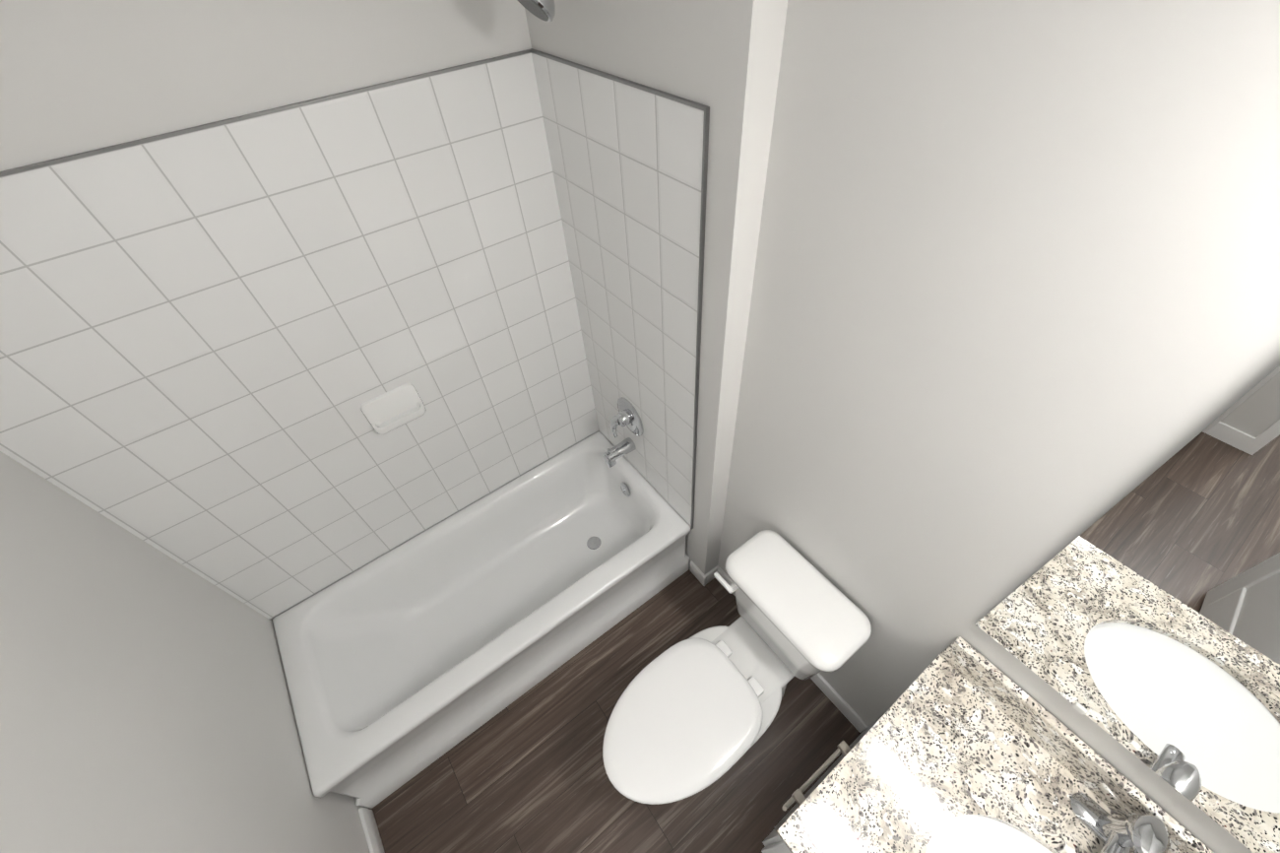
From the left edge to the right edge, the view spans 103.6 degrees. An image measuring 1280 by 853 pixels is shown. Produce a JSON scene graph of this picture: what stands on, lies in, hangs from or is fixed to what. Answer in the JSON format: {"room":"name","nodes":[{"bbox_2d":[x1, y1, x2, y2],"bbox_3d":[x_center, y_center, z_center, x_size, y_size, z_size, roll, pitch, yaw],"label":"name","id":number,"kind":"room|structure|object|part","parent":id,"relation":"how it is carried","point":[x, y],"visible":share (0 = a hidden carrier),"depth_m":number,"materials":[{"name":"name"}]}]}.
{"room":"bathroom","nodes":[
{"label":"bathroom","id":0,"kind":"room"},
{"bbox_2d":[0,450,370,852],"bbox_3d":[-1.094,0.614,0.887,0.115,2.440,1.420,-31,53,-21],"label":"wall","id":1,"kind":"structure","parent":0,"point":[146,705],"depth_m":1.16,"materials":[{"name":"paint"}]},
{"bbox_2d":[358,807,384,852],"bbox_3d":[-0.782,1.552,1.605,0.013,0.088,0.658,-31,53,-21],"label":"baseboard","id":2,"kind":"structure","parent":1,"relation":"attached to","point":[371,832],"depth_m":1.74,"materials":[{"name":"white paint"}]},
{"bbox_2d":[0,0,599,619],"bbox_3d":[-1.250,-0.009,1.455,2.910,2.440,0.120,-31,53,-21],"label":"wall","id":3,"kind":"structure","parent":0,"point":[81,75],"depth_m":1.00,"materials":[{"name":"paint"}]},
{"bbox_2d":[0,48,532,177],"bbox_3d":[-0.896,-0.641,1.065,1.524,0.006,0.010,-31,53,-21],"label":"trim","id":4,"kind":"structure","parent":3,"relation":"attached to","point":[171,134],"depth_m":1.08,"materials":[{"name":"metal"}]},
{"bbox_2d":[0,52,599,619],"bbox_3d":[-0.852,-0.133,1.636,1.524,1.524,0.008,-31,53,-21],"label":"wall tile","id":5,"kind":"structure","parent":3,"relation":"attached to","point":[213,340],"depth_m":1.38,"materials":[{"name":"white tile"}]},
{"bbox_2d":[360,383,426,434],"bbox_3d":[-0.822,-0.053,1.692,0.180,0.124,0.056,-31,53,-21],"label":"soap dish","id":6,"kind":"object","parent":5,"relation":"attached to","point":[393,409],"visible":1,"depth_m":1.69,"materials":[{"name":"ceramic"}]},
{"bbox_2d":[371,399,426,434],"bbox_3d":[-0.818,-0.026,1.720,0.176,0.042,0.052,-31,53,-21],"label":"tray","id":7,"kind":"object","parent":6,"relation":"on","point":[394,418],"depth_m":1.71,"materials":[{"name":"ceramic"}]},
{"bbox_2d":[368,569,862,852],"bbox_3d":[-1.126,2.463,0.917,5.450,0.060,3.720,-31,53,-21],"label":"floor","id":8,"kind":"structure","parent":0,"point":[525,772],"depth_m":1.85,"materials":[{"name":"brown wood"}]},
{"bbox_2d":[272,431,690,808],"bbox_3d":[-0.590,0.702,2.151,1.518,0.383,0.697,-31,53,-21],"label":"bathtub","id":9,"kind":"object","parent":8,"relation":"on","point":[405,662],"visible":1,"depth_m":2.07,"materials":[{"name":"ceramic"}]},
{"bbox_2d":[602,529,871,804],"bbox_3d":[0.245,0.884,1.679,0.828,0.746,0.439,-31,53,-21],"label":"toilet","id":10,"kind":"object","parent":8,"relation":"on","point":[693,714],"visible":1,"depth_m":1.56,"materials":[{"name":"ceramic"}]},
{"bbox_3d":[0.117,0.927,1.584,0.514,0.028,0.380,-31,53,-21],"label":"seat lid","id":11,"kind":"part","parent":10,"relation":"part of","materials":[{"name":"plastic"}]},
{"bbox_3d":[0.272,0.508,1.638,0.016,0.022,0.084,-31,53,-21],"label":"lever arm","id":12,"kind":"part","parent":10,"relation":"part of"},
{"bbox_3d":[0.483,0.624,1.660,0.200,0.308,0.404,-31,53,-21],"label":"tank","id":13,"kind":"part","parent":10,"relation":"part of","materials":[{"name":"ceramic"}]},
{"bbox_3d":[0.468,0.509,1.527,0.223,0.047,0.434,-31,53,-21],"label":"tank lid","id":14,"kind":"part","parent":10,"relation":"part of","materials":[{"name":"ceramic"}]},
{"bbox_2d":[761,636,1214,852],"bbox_3d":[0.776,1.167,1.226,0.599,0.982,0.793,-31,53,-21],"label":"bathroom vanity","id":15,"kind":"object","parent":8,"relation":"on","point":[960,744],"visible":1,"depth_m":1.08,"materials":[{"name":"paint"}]},
{"bbox_3d":[0.444,0.903,1.292,0.212,0.079,0.011,-31,53,-21],"label":"paperholder arm","id":16,"kind":"part","parent":15,"relation":"part of"},
{"bbox_2d":[1069,791,1169,852],"bbox_3d":[0.921,0.812,0.960,0.152,0.129,0.160,-31,53,-21],"label":"faucet","id":17,"kind":"object","parent":15,"relation":"on","point":[1099,821],"depth_m":1.01,"materials":[{"name":"silver metal"}]},
{"bbox_2d":[524,0,788,574],"bbox_3d":[0.089,-0.378,1.680,0.250,2.440,0.794,-31,53,-21],"label":"wall","id":18,"kind":"structure","parent":0,"point":[721,59],"depth_m":1.04,"materials":[{"name":"paint"}]},
{"bbox_2d":[517,0,555,21],"bbox_3d":[-0.178,-0.897,1.002,0.174,0.138,0.096,-31,53,-21],"label":"shower head","id":19,"kind":"object","parent":18,"relation":"attached to","point":[544,10],"visible":1,"depth_m":1.00},
{"bbox_2d":[531,53,703,525],"bbox_3d":[-0.036,-0.291,1.714,0.008,1.524,0.692,-31,53,-21],"label":"wall tile","id":20,"kind":"structure","parent":18,"relation":"attached to","point":[626,161],"depth_m":1.42,"materials":[{"name":"white tile"}]},
{"bbox_2d":[603,437,636,467],"bbox_3d":[-0.091,0.106,2.159,0.135,0.092,0.062,-31,53,-21],"label":"tub spout","id":21,"kind":"object","parent":20,"relation":"attached to","point":[625,446],"visible":1,"depth_m":2.14,"materials":[{"name":"silver metal"}]},
{"bbox_2d":[610,396,643,437],"bbox_3d":[-0.070,-0.015,2.029,0.081,0.192,0.176,-31,53,-21],"label":"tub valve","id":22,"kind":"object","parent":20,"relation":"attached to","point":[627,416],"visible":0.98,"depth_m":2.00,"materials":[{"name":"silver metal"}]},
{"bbox_3d":[-0.092,0.001,2.054,0.050,0.135,0.057,-31,53,-21],"label":"lever","id":23,"kind":"part","parent":22,"relation":"part of","materials":[{"name":"silver metal"}]},
{"bbox_2d":[530,49,709,111],"bbox_3d":[-0.080,-0.797,1.142,0.010,0.006,0.698,-31,53,-21],"label":"trim","id":24,"kind":"structure","parent":18,"relation":"attached to","point":[698,105],"depth_m":1.09,"materials":[{"name":"metal"}]},
{"bbox_2d":[689,560,705,585],"bbox_3d":[0.265,0.673,2.307,0.013,0.088,0.103,-31,53,-21],"label":"baseboard","id":25,"kind":"structure","parent":18,"relation":"attached to","point":[697,573],"depth_m":2.29,"materials":[{"name":"white paint"}]},
{"bbox_2d":[690,110,709,528],"bbox_3d":[0.171,-0.086,1.521,0.010,1.534,0.006,-31,53,-21],"label":"trim","id":26,"kind":"structure","parent":18,"relation":"attached to","point":[706,122],"depth_m":1.22,"materials":[{"name":"metal"}]},
{"bbox_2d":[704,566,717,583],"bbox_3d":[0.323,0.680,2.297,0.067,0.088,0.013,-31,53,-21],"label":"baseboard return","id":27,"kind":"object","parent":18,"relation":"attached to","point":[709,575],"visible":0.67,"depth_m":2.27,"materials":[{"name":"white paint"}]},
{"bbox_2d":[717,0,1279,852],"bbox_3d":[0.855,0.315,1.002,0.170,2.440,1.676,-31,53,-21],"label":"wall","id":28,"kind":"structure","parent":0,"point":[1015,313],"depth_m":0.78,"materials":[{"name":"paint"}]},
{"bbox_2d":[716,565,868,732],"bbox_3d":[0.591,0.890,2.089,0.013,0.088,0.806,-31,53,-21],"label":"baseboard","id":29,"kind":"structure","parent":28,"relation":"attached to","point":[845,708],"depth_m":1.92,"materials":[{"name":"white paint"}]},
{"bbox_2d":[938,636,1214,852],"bbox_3d":[0.989,0.761,1.018,0.021,0.101,0.775,-31,53,-21],"label":"backsplash","id":30,"kind":"structure","parent":28,"relation":"attached to","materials":[{"name":"stone"}]},
{"bbox_2d":[975,364,1279,852],"bbox_3d":[0.959,0.363,0.582,0.011,0.918,0.766,-31,53,-21],"label":"mirror","id":31,"kind":"object","parent":28,"relation":"attached to","point":[1141,620],"visible":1,"depth_m":0.79,"materials":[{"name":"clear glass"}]}
]}

